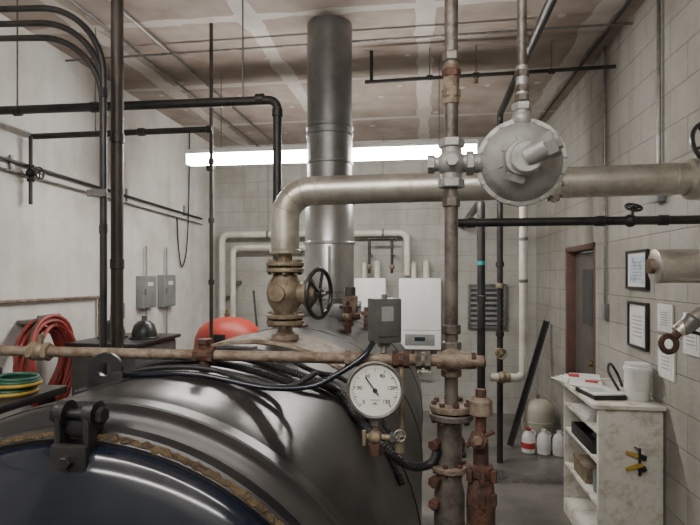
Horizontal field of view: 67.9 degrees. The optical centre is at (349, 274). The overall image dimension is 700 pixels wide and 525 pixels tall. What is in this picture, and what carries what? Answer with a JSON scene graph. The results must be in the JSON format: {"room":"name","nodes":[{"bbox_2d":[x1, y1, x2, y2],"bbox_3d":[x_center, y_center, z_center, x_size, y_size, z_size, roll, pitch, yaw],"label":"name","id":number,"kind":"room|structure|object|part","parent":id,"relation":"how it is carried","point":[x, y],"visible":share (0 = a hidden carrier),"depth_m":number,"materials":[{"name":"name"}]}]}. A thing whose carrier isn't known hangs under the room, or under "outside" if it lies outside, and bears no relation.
{"room":"mechanical room","nodes":[
{"label":"mechanical room","id":0,"kind":"room"},
{"bbox_2d":[0,13,215,418],"bbox_3d":[-2.488,0.000,2.955,0.150,3.500,8.360,0,0,8],"label":"wall","id":1,"kind":"structure","parent":0,"point":[50,247],"depth_m":4.29,"materials":[{"name":"white paint"}]},
{"bbox_2d":[25,136,44,204],"bbox_3d":[-2.236,-0.740,3.677,0.111,0.480,0.092,0,0,8],"label":"valve","id":2,"kind":"object","parent":1,"relation":"attached to","point":[30,172],"visible":1,"depth_m":3.67,"materials":[{"name":"black metal"}]},
{"bbox_2d":[13,313,75,406],"bbox_3d":[-2.186,0.742,3.700,0.239,0.930,0.514,0,0,8],"label":"hose","id":3,"kind":"object","parent":1,"relation":"attached to","point":[60,329],"visible":0.59,"depth_m":3.71,"materials":[{"name":"rubber"}]},
{"bbox_2d":[0,5,107,374],"bbox_3d":[-1.750,0.258,2.353,1.461,2.982,0.096,0,0,8],"label":"bundle","id":4,"kind":"object","parent":1,"relation":"attached to","point":[99,70],"visible":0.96,"depth_m":2.23,"materials":[{"name":"black metal"}]},
{"bbox_2d":[0,155,202,335],"bbox_3d":[-2.400,0.434,2.887,0.042,2.631,7.450,0,0,8],"label":"conduit","id":5,"kind":"object","parent":1,"relation":"attached to","point":[10,159],"visible":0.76,"depth_m":4.12,"materials":[{"name":"black metal"}]},
{"bbox_2d":[176,133,189,266],"bbox_3d":[-1.947,-0.911,6.080,0.027,1.638,0.316,0,0,8],"label":"loop","id":6,"kind":"object","parent":5,"relation":"hanging from","point":[181,265],"visible":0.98,"depth_m":6.17,"materials":[{"name":"black rubber"}]},
{"bbox_2d":[136,246,155,315],"bbox_3d":[-2.041,0.270,5.235,0.099,1.120,0.260,0,0,8],"label":"box","id":7,"kind":"object","parent":1,"relation":"attached to","point":[145,285],"visible":0.94,"depth_m":5.17,"materials":[{"name":"metal"}]},
{"bbox_2d":[157,247,175,332],"bbox_3d":[-1.982,0.270,5.651,0.099,1.140,0.260,0,0,8],"label":"box","id":8,"kind":"object","parent":1,"relation":"attached to","point":[166,284],"visible":0.98,"depth_m":5.59,"materials":[{"name":"metal"}]},
{"bbox_2d":[0,0,644,146],"bbox_3d":[-0.334,-1.800,2.652,4.500,0.100,8.660,0,0,8],"label":"ceiling","id":9,"kind":"structure","parent":0,"point":[408,110],"depth_m":4.09,"materials":[{"name":"paint"}]},
{"bbox_2d":[31,28,213,138],"bbox_3d":[-1.616,-1.361,3.661,1.360,0.777,0.056,0,0,8],"label":"pipe","id":10,"kind":"object","parent":9,"relation":"hanging from","point":[208,129],"visible":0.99,"depth_m":3.63,"materials":[{"name":"metal"}]},
{"bbox_2d":[0,0,282,326],"bbox_3d":[-1.373,-0.733,3.021,2.020,2.033,0.060,0,0,8],"label":"pipe","id":11,"kind":"object","parent":9,"relation":"hanging from","point":[259,99],"visible":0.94,"depth_m":2.93,"materials":[{"name":"metal"}]},
{"bbox_2d":[185,107,272,166],"label":"fluorescent light fixture","id":12,"kind":"object","parent":9,"relation":"hanging from","point":[241,155],"depth_m":4.44,"materials":[{"name":"white plastic"}]},
{"bbox_2d":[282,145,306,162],"label":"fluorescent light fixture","id":13,"kind":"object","parent":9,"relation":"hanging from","point":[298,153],"depth_m":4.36,"materials":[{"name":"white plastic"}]},
{"bbox_2d":[65,0,632,146],"bbox_3d":[-0.334,-1.707,2.652,4.180,0.051,8.340,0,0,8],"label":"conduit","id":14,"kind":"object","parent":9,"relation":"attached to","point":[173,54],"depth_m":3.86,"materials":[{"name":"grey metal"}]},
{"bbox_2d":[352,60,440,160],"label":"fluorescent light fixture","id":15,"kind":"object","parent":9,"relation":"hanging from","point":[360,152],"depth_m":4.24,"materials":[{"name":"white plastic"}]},
{"bbox_2d":[462,139,478,153],"label":"fluorescent light fixture","id":16,"kind":"object","parent":9,"relation":"hanging from","point":[470,144],"depth_m":4.16,"materials":[{"name":"white plastic"}]},
{"bbox_2d":[365,40,615,84],"bbox_3d":[1.033,-1.601,3.945,1.848,0.296,0.040,0,0,8],"label":"pipe","id":17,"kind":"object","parent":9,"relation":"attached to","point":[476,75],"visible":1,"depth_m":3.94,"materials":[{"name":"black metal"}]},
{"bbox_2d":[490,64,527,383],"bbox_3d":[1.333,-0.419,4.357,0.308,2.659,0.100,0,0,8],"label":"pipe","id":18,"kind":"object","parent":9,"relation":"hanging from","point":[502,377],"visible":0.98,"depth_m":4.32,"materials":[{"name":"metal"}]},
{"bbox_2d":[216,137,535,413],"bbox_3d":[0.258,0.000,6.866,4.500,3.500,0.150,0,0,8],"label":"wall","id":19,"kind":"structure","parent":0,"point":[241,190],"depth_m":6.71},
{"bbox_2d":[219,140,409,317],"bbox_3d":[-0.476,-0.001,6.745,2.504,3.499,0.294,0,0,8],"label":"pipes","id":20,"kind":"object","parent":19,"relation":"attached to","point":[395,232],"visible":0.63,"depth_m":6.75,"materials":[{"name":"metal"}]},
{"bbox_2d":[354,261,386,316],"bbox_3d":[0.266,0.526,6.635,0.400,1.413,0.306,0,0,8],"label":"boiler","id":21,"kind":"object","parent":19,"relation":"attached to","point":[366,288],"visible":0.47,"depth_m":6.50,"materials":[{"name":"white metal"}]},
{"bbox_2d":[366,237,394,272],"bbox_3d":[0.395,-0.244,6.549,0.360,0.448,0.440,0,0,8],"label":"pipes","id":22,"kind":"object","parent":19,"relation":"attached to","point":[369,266],"visible":1,"depth_m":6.42,"materials":[{"name":"metal"}]},
{"bbox_2d":[399,261,440,372],"bbox_3d":[0.880,0.526,6.548,0.520,1.413,0.306,0,0,8],"label":"boiler","id":23,"kind":"object","parent":19,"relation":"attached to","point":[420,298],"visible":0.84,"depth_m":6.41,"materials":[{"name":"white metal"}]},
{"bbox_2d":[459,200,485,388],"bbox_3d":[1.258,0.548,5.468,0.160,2.404,2.339,0,0,8],"label":"pipe","id":24,"kind":"object","parent":19,"relation":"attached to","point":[478,207],"visible":0.64,"depth_m":4.36,"materials":[{"name":"metal"}]},
{"bbox_2d":[468,284,506,328],"bbox_3d":[1.729,0.395,6.553,0.475,0.565,0.057,0,0,8],"label":"air vent","id":25,"kind":"object","parent":19,"relation":"attached to","point":[490,289],"depth_m":6.55,"materials":[{"name":"metal"}]},
{"bbox_2d":[422,411,571,524],"bbox_3d":[-0.334,1.800,2.652,4.500,0.100,8.660,0,0,8],"label":"floor","id":26,"kind":"structure","parent":0,"point":[532,493],"depth_m":4.41,"materials":[{"name":"concrete"}]},
{"bbox_2d":[0,384,67,413],"bbox_3d":[-1.885,1.141,2.032,0.900,1.218,1.100,0,0,8],"label":"bench","id":27,"kind":"object","parent":26,"relation":"on","point":[46,394],"visible":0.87,"depth_m":2.32,"materials":[{"name":"black paint"}]},
{"bbox_2d":[0,372,42,397],"bbox_3d":[-1.511,0.488,2.333,0.234,0.086,0.216,0,0,8],"label":"hose","id":28,"kind":"object","parent":27,"relation":"on","point":[12,384],"visible":1,"depth_m":2.28,"materials":[{"name":"yellow plastic"}]},
{"bbox_2d":[110,0,124,370],"bbox_3d":[-1.057,0.000,2.360,0.062,3.498,0.062,0,0,8],"label":"riser pipe","id":29,"kind":"object","parent":26,"relation":"on","point":[117,136],"visible":0.67,"depth_m":2.34,"materials":[{"name":"black metal"}]},
{"bbox_2d":[65,315,180,395],"bbox_3d":[-1.703,1.030,3.976,0.540,1.440,0.680,0,0,8],"label":"workbench","id":30,"kind":"object","parent":26,"relation":"on","point":[144,334],"visible":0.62,"depth_m":3.79,"materials":[{"name":"black paint"}]},
{"bbox_2d":[206,23,213,338],"bbox_3d":[-0.967,0.000,3.612,0.050,3.498,0.054,0,0,8],"label":"pipe","id":31,"kind":"object","parent":26,"relation":"on","point":[210,167],"visible":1,"depth_m":3.61,"materials":[{"name":"black metal"}]},
{"bbox_2d":[0,299,422,524],"bbox_3d":[-0.327,0.955,2.454,1.328,1.590,3.190,0,0,8],"label":"boiler","id":32,"kind":"object","parent":26,"relation":"on","point":[166,450],"visible":0.76,"depth_m":1.05,"materials":[{"name":"black metal"}]},
{"bbox_3d":[-0.537,0.930,0.957,1.206,1.206,0.165,0,0,8],"label":"door dish","id":33,"kind":"part","parent":32,"relation":"part of","materials":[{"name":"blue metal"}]},
{"bbox_2d":[74,364,318,394],"bbox_3d":[-0.434,0.296,1.449,0.703,0.093,0.033,0,0,7],"label":"conduit","id":34,"kind":"object","parent":32,"relation":"attached to","point":[164,367],"visible":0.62,"depth_m":1.44,"materials":[{"name":"rubber"}]},
{"bbox_2d":[0,334,483,368],"bbox_3d":[-1.105,0.228,1.589,2.950,0.095,0.056,0,0,8],"label":"pipe","id":35,"kind":"object","parent":32,"relation":"attached to","point":[205,354],"visible":0.91,"depth_m":1.47,"materials":[{"name":"brown metal"}]},
{"bbox_2d":[346,361,406,456],"bbox_3d":[0.073,0.344,1.374,0.155,0.245,0.115,0,0,8],"label":"pressure gauge","id":36,"kind":"object","parent":35,"relation":"attached to","point":[374,389],"visible":1,"depth_m":1.34,"materials":[{"name":"metal"}]},
{"bbox_2d":[368,294,400,353],"bbox_3d":[0.097,0.139,1.449,0.080,0.170,0.064,0,0,-20],"label":"control box","id":37,"kind":"object","parent":35,"relation":"attached to","point":[384,313],"visible":0.99,"depth_m":1.42,"materials":[{"name":"metal"}]},
{"bbox_2d":[124,341,374,391],"bbox_3d":[-0.270,0.245,1.393,0.682,0.131,0.061,0,0,-1],"label":"cable","id":38,"kind":"object","parent":32,"relation":"attached to","point":[371,345],"visible":0.98,"depth_m":1.38,"materials":[{"name":"black rubber"}]},
{"bbox_2d":[125,360,404,485],"bbox_3d":[-0.354,0.447,1.601,1.046,0.404,0.206,0,0,-4],"label":"conduit","id":39,"kind":"object","parent":32,"relation":"attached to","point":[228,365],"visible":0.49,"depth_m":1.55,"materials":[{"name":"rubber"}]},
{"bbox_3d":[-0.361,0.313,2.212,0.714,0.113,0.320,0,0,8],"label":"manway saddle plate","id":40,"kind":"part","parent":32,"relation":"part of","materials":[{"name":"metal"}]},
{"bbox_2d":[142,359,441,471],"bbox_3d":[-0.294,0.396,1.670,1.191,0.307,0.201,0,0,17],"label":"conduit","id":41,"kind":"object","parent":32,"relation":"attached to","point":[434,458],"visible":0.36,"depth_m":1.58,"materials":[{"name":"rubber"}]},
{"bbox_2d":[266,254,332,340],"bbox_3d":[-0.217,0.083,2.124,0.269,0.365,0.209,0,0,8],"label":"valve","id":42,"kind":"object","parent":32,"relation":"on","point":[285,292],"visible":0.99,"depth_m":2.10,"materials":[{"name":"brown metal"}]},
{"bbox_2d":[215,345,390,433],"bbox_3d":[-0.322,0.407,1.799,0.956,0.336,0.174,0,0,-1],"label":"conduit","id":43,"kind":"object","parent":32,"relation":"attached to","point":[307,368],"visible":0.3,"depth_m":1.76,"materials":[{"name":"rubber"}]},
{"bbox_2d":[304,15,354,298],"bbox_3d":[-0.143,-0.780,3.655,0.356,1.940,0.356,0,0,8],"label":"stack","id":44,"kind":"object","parent":32,"relation":"on","point":[329,243],"visible":0.69,"depth_m":3.51,"materials":[{"name":"silver metal"}]},
{"bbox_2d":[343,301,360,332],"bbox_3d":[0.007,0.237,2.927,0.100,0.180,0.060,0,0,8],"label":"valve","id":45,"kind":"object","parent":32,"relation":"attached to","point":[348,315],"visible":0.95,"depth_m":2.91,"materials":[{"name":"brown metal"}]},
{"bbox_2d":[339,287,367,329],"bbox_3d":[0.038,0.215,3.377,0.223,0.270,0.114,0,0,24],"label":"valve","id":46,"kind":"object","parent":32,"relation":"attached to","point":[350,292],"visible":0.55,"depth_m":3.35,"materials":[{"name":"metal"}]},
{"bbox_2d":[194,310,259,346],"bbox_3d":[-1.045,1.025,4.489,0.592,1.450,0.592,0,0,26],"label":"tank","id":47,"kind":"object","parent":26,"relation":"on","point":[226,327],"visible":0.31,"depth_m":4.31,"materials":[{"name":"metal"}]},
{"bbox_2d":[252,290,257,326],"bbox_3d":[-1.112,0.969,6.485,0.422,1.544,0.184,0,0,33],"label":"broom","id":48,"kind":"object","parent":26,"relation":"on","point":[253,291],"visible":0.16,"depth_m":6.61,"materials":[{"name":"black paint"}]},
{"bbox_2d":[428,397,473,524],"bbox_3d":[0.274,1.048,1.436,0.160,1.404,0.160,0,0,8],"label":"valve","id":49,"kind":"object","parent":26,"relation":"on","point":[447,503],"visible":0.85,"depth_m":1.40,"materials":[{"name":"metal"}]},
{"bbox_2d":[427,0,479,405],"bbox_3d":[0.283,-0.695,1.425,0.140,2.109,0.098,0,0,8],"label":"riser pipe","id":50,"kind":"object","parent":49,"relation":"on","point":[451,163],"visible":1,"depth_m":1.42,"materials":[{"name":"silver metal"}]},
{"bbox_2d":[474,101,567,206],"bbox_3d":[0.475,-0.326,1.402,0.204,0.279,0.258,0,0,-40],"label":"gas pressure regulator","id":51,"kind":"object","parent":50,"relation":"attached to","point":[523,159],"visible":0.99,"depth_m":1.37,"materials":[{"name":"silver metal"}]},
{"bbox_2d":[515,0,528,101],"bbox_3d":[0.466,-1.101,1.409,0.038,1.295,0.033,0,0,8],"label":"vent pipe","id":52,"kind":"object","parent":51,"relation":"attached to","point":[522,72],"visible":0.91,"depth_m":1.40,"materials":[{"name":"silver metal"}]},
{"bbox_2d":[462,437,465,457],"bbox_3d":[1.008,1.514,5.160,0.260,0.472,0.744,0,0,8],"label":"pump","id":53,"kind":"object","parent":26,"relation":"on","point":[463,441],"visible":0.06,"depth_m":4.98,"materials":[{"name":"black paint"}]},
{"bbox_2d":[465,388,496,524],"bbox_3d":[0.296,0.409,1.039,0.083,0.424,0.565,0,0,8],"label":"valve","id":54,"kind":"object","parent":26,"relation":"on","point":[481,497],"visible":1,"depth_m":0.98,"materials":[{"name":"brown metal"}]},
{"bbox_2d":[493,469,508,479],"bbox_3d":[1.268,1.746,4.568,0.240,0.008,0.240,0,0,8],"label":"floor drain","id":55,"kind":"object","parent":26,"relation":"on","point":[501,474],"visible":0.45,"depth_m":4.54,"materials":[{"name":"metal"}]},
{"bbox_2d":[507,319,549,446],"bbox_3d":[1.883,1.107,5.468,0.814,1.241,0.072,0,0,-42],"label":"channel","id":56,"kind":"object","parent":26,"relation":"on","point":[535,358],"visible":1,"depth_m":5.45,"materials":[{"name":"black paint"}]},
{"bbox_2d":[521,427,535,453],"bbox_3d":[1.762,1.629,5.135,0.133,0.239,0.133,0,0,-40],"label":"jug","id":57,"kind":"object","parent":26,"relation":"on","point":[528,444],"visible":1,"depth_m":5.09,"materials":[{"name":"white plastic"}]},
{"bbox_2d":[521,394,555,444],"bbox_3d":[1.966,1.500,5.439,0.344,0.500,0.344,0,0,8],"label":"tank","id":58,"kind":"object","parent":26,"relation":"on","point":[539,413],"visible":0.77,"depth_m":5.32,"materials":[{"name":"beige metal"}]},
{"bbox_2d":[537,429,551,455],"bbox_3d":[1.896,1.629,5.086,0.133,0.239,0.133,0,0,-40],"label":"jug","id":59,"kind":"object","parent":26,"relation":"on","point":[543,439],"visible":1,"depth_m":5.04,"materials":[{"name":"white plastic"}]},
{"bbox_2d":[552,430,563,456],"bbox_3d":[2.032,1.629,5.046,0.133,0.239,0.133,0,0,-40],"label":"jug","id":60,"kind":"object","parent":26,"relation":"on","point":[558,439],"visible":0.79,"depth_m":5.00,"materials":[{"name":"white plastic"}]},
{"bbox_2d":[557,378,666,524],"bbox_3d":[1.686,1.256,3.449,0.400,0.987,0.860,0,0,8],"label":"cabinet","id":61,"kind":"object","parent":26,"relation":"on","point":[622,497],"visible":0.84,"depth_m":3.06,"materials":[{"name":"white paint"}]},
{"bbox_2d":[551,373,600,383],"bbox_3d":[1.634,0.738,3.734,0.330,0.044,0.289,0,0,8],"label":"loose papers","id":62,"kind":"object","parent":61,"relation":"on","point":[565,378],"visible":0.79,"depth_m":3.71,"materials":[{"name":"white paper"}]},
{"bbox_2d":[571,421,596,453],"bbox_3d":[1.668,1.075,3.462,0.250,0.090,0.450,0,0,8],"label":"tray","id":63,"kind":"object","parent":61,"relation":"on","point":[581,431],"visible":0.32,"depth_m":3.51,"materials":[{"name":"paint"}]},
{"bbox_2d":[571,404,596,421],"bbox_3d":[1.627,0.915,3.457,0.215,0.051,0.297,0,0,3],"label":"paper stack","id":64,"kind":"object","parent":61,"relation":"on","point":[584,411],"visible":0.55,"depth_m":3.41,"materials":[{"name":"white paper"}]},
{"bbox_2d":[573,454,596,483],"bbox_3d":[1.671,1.325,3.552,0.210,0.109,0.270,0,0,8],"label":"box","id":65,"kind":"object","parent":61,"relation":"on","point":[584,464],"visible":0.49,"depth_m":3.51,"materials":[{"name":"brown cardboard"}]},
{"bbox_2d":[592,468,596,492],"bbox_3d":[1.606,1.313,3.309,0.116,0.134,0.116,0,0,8],"label":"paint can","id":66,"kind":"object","parent":61,"relation":"on","point":[594,470],"visible":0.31,"depth_m":3.30,"materials":[{"name":"metal"}]},
{"bbox_2d":[568,377,626,399],"bbox_3d":[1.567,0.736,3.380,0.292,0.051,0.458,0,0,8],"label":"binder","id":67,"kind":"object","parent":61,"relation":"on","point":[593,389],"visible":1,"depth_m":3.29,"materials":[{"name":"black paint"}]},
{"bbox_2d":[607,363,622,390],"bbox_3d":[1.794,0.682,3.525,0.096,0.159,0.245,0,0,34],"label":"cable loop","id":68,"kind":"object","parent":61,"relation":"on","point":[608,364],"visible":1,"depth_m":3.54,"materials":[{"name":"rubber"}]},
{"bbox_2d":[625,446,646,475],"bbox_3d":[1.667,1.087,3.030,0.115,0.166,0.034,0,0,8],"label":"tool","id":69,"kind":"object","parent":61,"relation":"attached to","point":[640,467],"visible":1,"depth_m":3.02,"materials":[{"name":"plastic"}]},
{"bbox_2d":[623,361,651,401],"bbox_3d":[1.760,0.649,3.186,0.156,0.225,0.156,0,0,8],"label":"plastic bucket","id":70,"kind":"object","parent":61,"relation":"on","point":[637,375],"visible":0.98,"depth_m":3.13,"materials":[{"name":"plastic"}]},
{"bbox_2d":[494,0,556,462],"bbox_3d":[0.931,0.000,1.616,0.130,3.498,6.640,0,0,8],"label":"gas pipe","id":71,"kind":"object","parent":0,"point":[546,11],"depth_m":4.82,"materials":[{"name":"black metal"}]},
{"bbox_2d":[536,0,699,524],"bbox_3d":[1.820,0.000,2.350,0.150,3.500,8.360,0,0,8],"label":"wall","id":72,"kind":"structure","parent":0,"point":[631,87],"depth_m":3.44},
{"bbox_2d":[270,162,692,254],"bbox_3d":[0.673,-0.275,2.026,2.031,0.380,0.200,0,0,8],"label":"pipe","id":73,"kind":"object","parent":72,"relation":"attached to","point":[675,178],"visible":0.84,"depth_m":2.03,"materials":[{"name":"painted canvas lagging"},{"name":"steel"}]},
{"bbox_2d":[681,122,699,199],"bbox_3d":[1.318,-0.405,1.902,0.176,0.321,0.226,0,0,8],"label":"valve","id":74,"kind":"object","parent":73,"relation":"attached to","point":[694,193],"visible":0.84,"depth_m":1.88,"materials":[{"name":"metal"}]},
{"bbox_2d":[458,203,699,227],"bbox_3d":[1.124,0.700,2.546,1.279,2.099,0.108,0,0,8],"label":"pipe","id":75,"kind":"object","parent":72,"relation":"attached to","point":[630,220],"visible":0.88,"depth_m":2.54,"materials":[{"name":"metal"}]},
{"bbox_2d":[565,242,595,373],"bbox_3d":[2.128,0.740,4.699,0.143,2.020,0.900,0,0,8],"label":"door","id":76,"kind":"structure","parent":72,"relation":"in","point":[580,268],"depth_m":4.90,"materials":[{"name":"wood"}]},
{"bbox_2d":[601,0,665,319],"bbox_3d":[1.884,-0.705,3.527,0.050,2.089,1.010,0,0,8],"label":"conduit","id":77,"kind":"object","parent":72,"relation":"attached to","point":[653,198],"visible":0.7,"depth_m":3.12,"materials":[{"name":"metal"}]},
{"bbox_2d":[625,249,648,289],"bbox_3d":[1.881,-0.035,3.411,0.022,0.258,0.338,0,0,8],"label":"framed certificate","id":78,"kind":"object","parent":72,"relation":"attached to","point":[636,277],"visible":0.98,"depth_m":3.41,"materials":[{"name":"paper"}]},
{"bbox_2d":[627,301,648,351],"bbox_3d":[1.879,0.328,3.397,0.022,0.303,0.308,0,0,8],"label":"framed certificate","id":79,"kind":"object","parent":72,"relation":"attached to","point":[637,312],"visible":1,"depth_m":3.38,"materials":[{"name":"paper"}]},
{"bbox_2d":[657,303,673,332],"bbox_3d":[1.830,0.250,3.020,0.014,0.160,0.190,0,0,8],"label":"posted notice","id":80,"kind":"object","parent":72,"relation":"attached to","point":[665,312],"visible":0.98,"depth_m":3.00,"materials":[{"name":"paper"}]},
{"bbox_2d":[658,335,675,381],"bbox_3d":[1.828,0.480,3.005,0.014,0.240,0.200,0,0,8],"label":"posted notice","id":81,"kind":"object","parent":72,"relation":"attached to","point":[666,363],"visible":0.78,"depth_m":2.98,"materials":[{"name":"paper"}]},
{"bbox_2d":[645,249,699,283],"bbox_3d":[1.434,-0.035,2.020,0.518,0.138,0.138,0,0,8],"label":"pipe","id":82,"kind":"object","parent":72,"relation":"attached to","point":[662,265],"visible":1,"depth_m":1.99,"materials":[{"name":"canvas insulation jacket"},{"name":"paint"},{"name":"steel"}]},
{"bbox_2d":[658,305,699,354],"bbox_3d":[1.321,0.165,1.998,0.272,0.281,0.075,0,0,4],"label":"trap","id":83,"kind":"object","parent":82,"relation":"attached to","point":[688,323],"visible":1,"depth_m":1.99,"materials":[{"name":"metal"}]},
{"bbox_2d":[683,312,699,357],"bbox_3d":[1.788,0.310,2.723,0.014,0.220,0.170,0,0,8],"label":"posted notice","id":84,"kind":"object","parent":72,"relation":"attached to","point":[691,342],"visible":0.55,"depth_m":2.71,"materials":[{"name":"paper"}]}
]}

